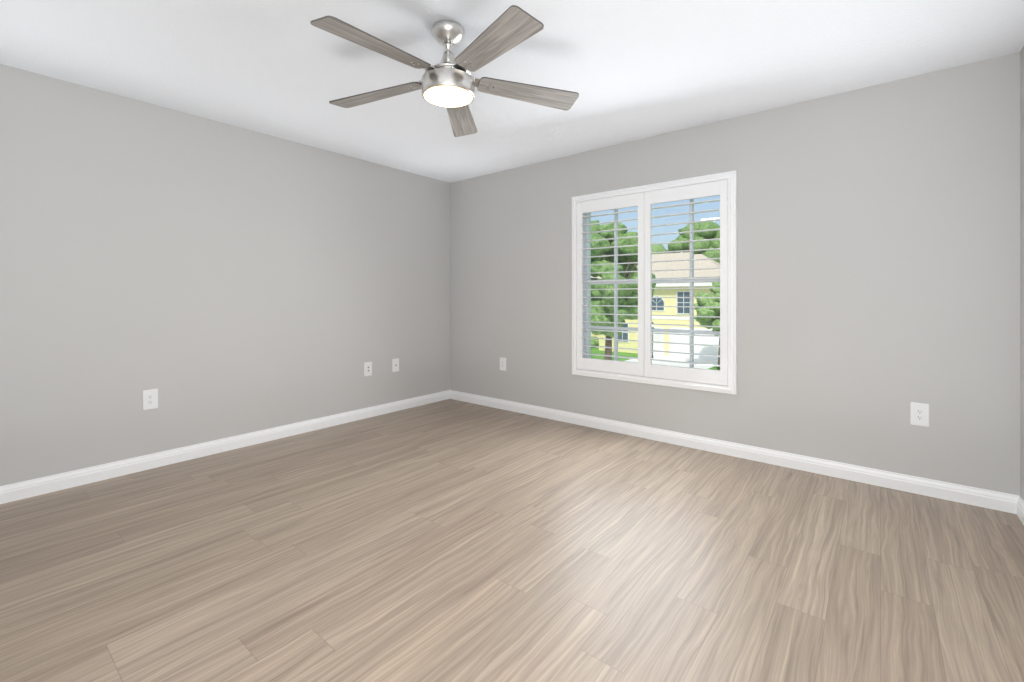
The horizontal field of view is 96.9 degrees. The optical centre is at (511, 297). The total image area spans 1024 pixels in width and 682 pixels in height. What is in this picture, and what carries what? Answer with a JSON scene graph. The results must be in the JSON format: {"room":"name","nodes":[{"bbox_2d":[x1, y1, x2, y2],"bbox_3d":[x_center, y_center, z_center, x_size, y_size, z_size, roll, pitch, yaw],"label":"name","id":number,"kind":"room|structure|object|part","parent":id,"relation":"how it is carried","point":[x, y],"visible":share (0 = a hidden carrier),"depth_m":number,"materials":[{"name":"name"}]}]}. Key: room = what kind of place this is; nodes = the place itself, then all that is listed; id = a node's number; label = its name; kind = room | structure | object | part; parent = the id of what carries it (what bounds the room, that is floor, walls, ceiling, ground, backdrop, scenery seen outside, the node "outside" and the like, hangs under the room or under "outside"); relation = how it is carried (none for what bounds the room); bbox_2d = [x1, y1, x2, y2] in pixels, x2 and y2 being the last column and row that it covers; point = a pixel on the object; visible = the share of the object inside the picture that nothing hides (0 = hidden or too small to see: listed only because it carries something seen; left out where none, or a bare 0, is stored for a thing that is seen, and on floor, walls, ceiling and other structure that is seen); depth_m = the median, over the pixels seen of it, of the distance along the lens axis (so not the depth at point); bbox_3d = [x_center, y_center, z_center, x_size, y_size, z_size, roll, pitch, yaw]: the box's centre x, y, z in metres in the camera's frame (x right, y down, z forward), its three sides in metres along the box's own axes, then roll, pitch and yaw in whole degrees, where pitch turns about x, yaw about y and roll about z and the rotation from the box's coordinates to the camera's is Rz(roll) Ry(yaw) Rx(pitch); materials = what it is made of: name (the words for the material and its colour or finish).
{"room":"empty bedroom","nodes":[
{"label":"empty bedroom","id":0,"kind":"room"},
{"bbox_2d":[0,64,449,485],"bbox_3d":[-2.070,-0.077,3.621,0.200,2.440,4.490,0,0,39],"label":"wall","id":1,"kind":"structure","parent":0,"point":[210,280],"depth_m":3.20,"materials":[{"name":"grey paint"}]},
{"bbox_2d":[143,389,157,409],"bbox_3d":[-2.416,0.681,3.032,0.007,0.132,0.082,0,0,39],"label":"electrical outlet","id":2,"kind":"object","parent":1,"relation":"attached to","point":[150,398],"visible":1,"depth_m":3.03,"materials":[{"name":"white plastic"}]},
{"bbox_2d":[0,390,447,503],"bbox_3d":[-1.990,1.095,3.550,0.015,0.096,4.020,0,0,39],"label":"baseboard","id":3,"kind":"structure","parent":1,"relation":"attached to","point":[52,483],"depth_m":3.18,"materials":[{"name":"white wood"}]},
{"bbox_2d":[364,362,371,375],"bbox_3d":[-1.365,0.681,4.317,0.016,0.132,0.082,0,0,39],"label":"electrical outlet","id":4,"kind":"object","parent":1,"relation":"attached to","point":[367,368],"visible":1,"depth_m":4.31,"materials":[{"name":"white plastic"}]},
{"bbox_2d":[392,358,398,371],"bbox_3d":[-1.166,0.681,4.563,0.016,0.132,0.082,0,0,39],"label":"electrical outlet","id":5,"kind":"object","parent":1,"relation":"attached to","point":[395,365],"visible":1,"depth_m":4.56,"materials":[{"name":"white plastic"}]},
{"bbox_2d":[0,399,1023,681],"bbox_3d":[-0.300,1.203,2.183,4.762,0.120,4.490,0,0,39],"label":"floor","id":6,"kind":"structure","parent":0,"point":[450,541],"depth_m":1.91,"materials":[{"name":"wood"}]},
{"bbox_2d":[0,0,1023,182],"bbox_3d":[-0.300,-1.357,2.183,4.762,0.120,4.490,0,0,39],"label":"ceiling","id":7,"kind":"structure","parent":0,"point":[630,70],"depth_m":2.47,"materials":[{"name":"white paint"}]},
{"bbox_2d":[310,5,578,136],"bbox_3d":[-0.331,-1.127,2.156,1.291,0.340,1.241,0,0,39],"label":"ceiling fan","id":8,"kind":"object","parent":7,"relation":"hanging from","point":[449,82],"visible":1,"depth_m":2.11,"materials":[{"name":"grey wood"}]},
{"bbox_3d":[-0.534,-1.044,1.895,0.150,0.020,0.577,14,12,36],"label":"blade","id":9,"kind":"part","parent":8,"relation":"part of","materials":[{"name":"grey wood"}]},
{"bbox_3d":[-0.659,-1.044,2.315,0.577,0.020,0.150,-3,10,20],"label":"blade","id":10,"kind":"part","parent":8,"relation":"part of","materials":[{"name":"grey wood"}]},
{"bbox_2d":[424,85,472,107],"bbox_3d":[-0.307,-0.964,2.191,0.230,0.014,0.230,0,0,39],"label":"diffuser","id":11,"kind":"object","parent":8,"relation":"attached to","point":[451,96],"depth_m":2.16,"materials":[{"name":"white glass"}]},
{"bbox_3d":[-0.096,-1.044,1.884,0.150,0.020,0.577,13,-4,-34],"label":"blade","id":12,"kind":"part","parent":8,"relation":"part of","materials":[{"name":"grey wood"}]},
{"bbox_3d":[0.051,-1.044,2.297,0.577,0.020,0.150,3,-12,-16],"label":"blade","id":13,"kind":"part","parent":8,"relation":"part of","materials":[{"name":"grey wood"}]},
{"bbox_2d":[450,52,1019,495],"bbox_3d":[1.053,-0.077,3.848,4.362,2.440,0.200,0,0,39],"label":"wall","id":14,"kind":"structure","parent":0,"point":[878,258],"depth_m":2.91,"materials":[{"name":"grey paint"}]},
{"bbox_2d":[500,357,505,370],"bbox_3d":[-0.094,0.681,4.645,0.082,0.132,0.007,0,0,39],"label":"electrical outlet","id":15,"kind":"object","parent":14,"relation":"attached to","point":[502,363],"visible":1,"depth_m":4.64,"materials":[{"name":"white plastic"}]},
{"bbox_2d":[572,170,736,394],"bbox_3d":[1.123,-0.107,3.741,1.372,1.608,0.216,0,0,39],"label":"window","id":16,"kind":"structure","parent":14,"relation":"in","point":[644,199],"depth_m":3.65,"materials":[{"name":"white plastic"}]},
{"bbox_3d":[0.833,-0.107,3.884,0.628,1.494,0.072,0,0,39],"label":"shutter panel","id":17,"kind":"part","parent":16,"relation":"part of","materials":[{"name":"white wood"}]},
{"bbox_3d":[1.323,-0.107,3.486,0.628,1.494,0.072,0,0,39],"label":"shutter panel","id":18,"kind":"part","parent":16,"relation":"part of","materials":[{"name":"white wood"}]},
{"bbox_2d":[448,390,1011,512],"bbox_3d":[0.985,1.095,3.765,4.362,0.096,0.015,0,0,39],"label":"baseboard","id":19,"kind":"structure","parent":14,"relation":"attached to","point":[998,501],"depth_m":3.08,"materials":[{"name":"white wood"}]},
{"bbox_2d":[910,402,928,426],"bbox_3d":[2.373,0.681,2.641,0.082,0.132,0.007,0,0,39],"label":"electrical outlet","id":20,"kind":"object","parent":14,"relation":"attached to","point":[919,414],"visible":1,"depth_m":2.64,"materials":[{"name":"white plastic"}]},
{"bbox_2d":[1020,46,1023,499],"bbox_3d":[1.470,-0.077,0.744,0.200,2.440,4.490,0,0,39],"label":"wall","id":21,"kind":"structure","parent":0,"point":[1022,273],"depth_m":2.36,"materials":[{"name":"grey paint"}]},
{"bbox_2d":[1012,494,1023,524],"bbox_3d":[1.384,1.095,0.808,0.015,0.096,4.020,0,0,39],"label":"baseboard","id":22,"kind":"structure","parent":21,"relation":"attached to","point":[1017,502],"depth_m":2.37,"materials":[{"name":"white wood"}]},
{"label":"outside","id":23,"kind":"structure","parent":0,"visible":0},
{"bbox_2d":[591,220,719,369],"bbox_3d":[40.030,-2.408,73.064,250.000,14.503,156.100,0,0,39],"label":"scenery","id":24,"kind":"structure","parent":23,"point":[670,292],"depth_m":33.82,"materials":[{"name":"green plant"}]}
]}

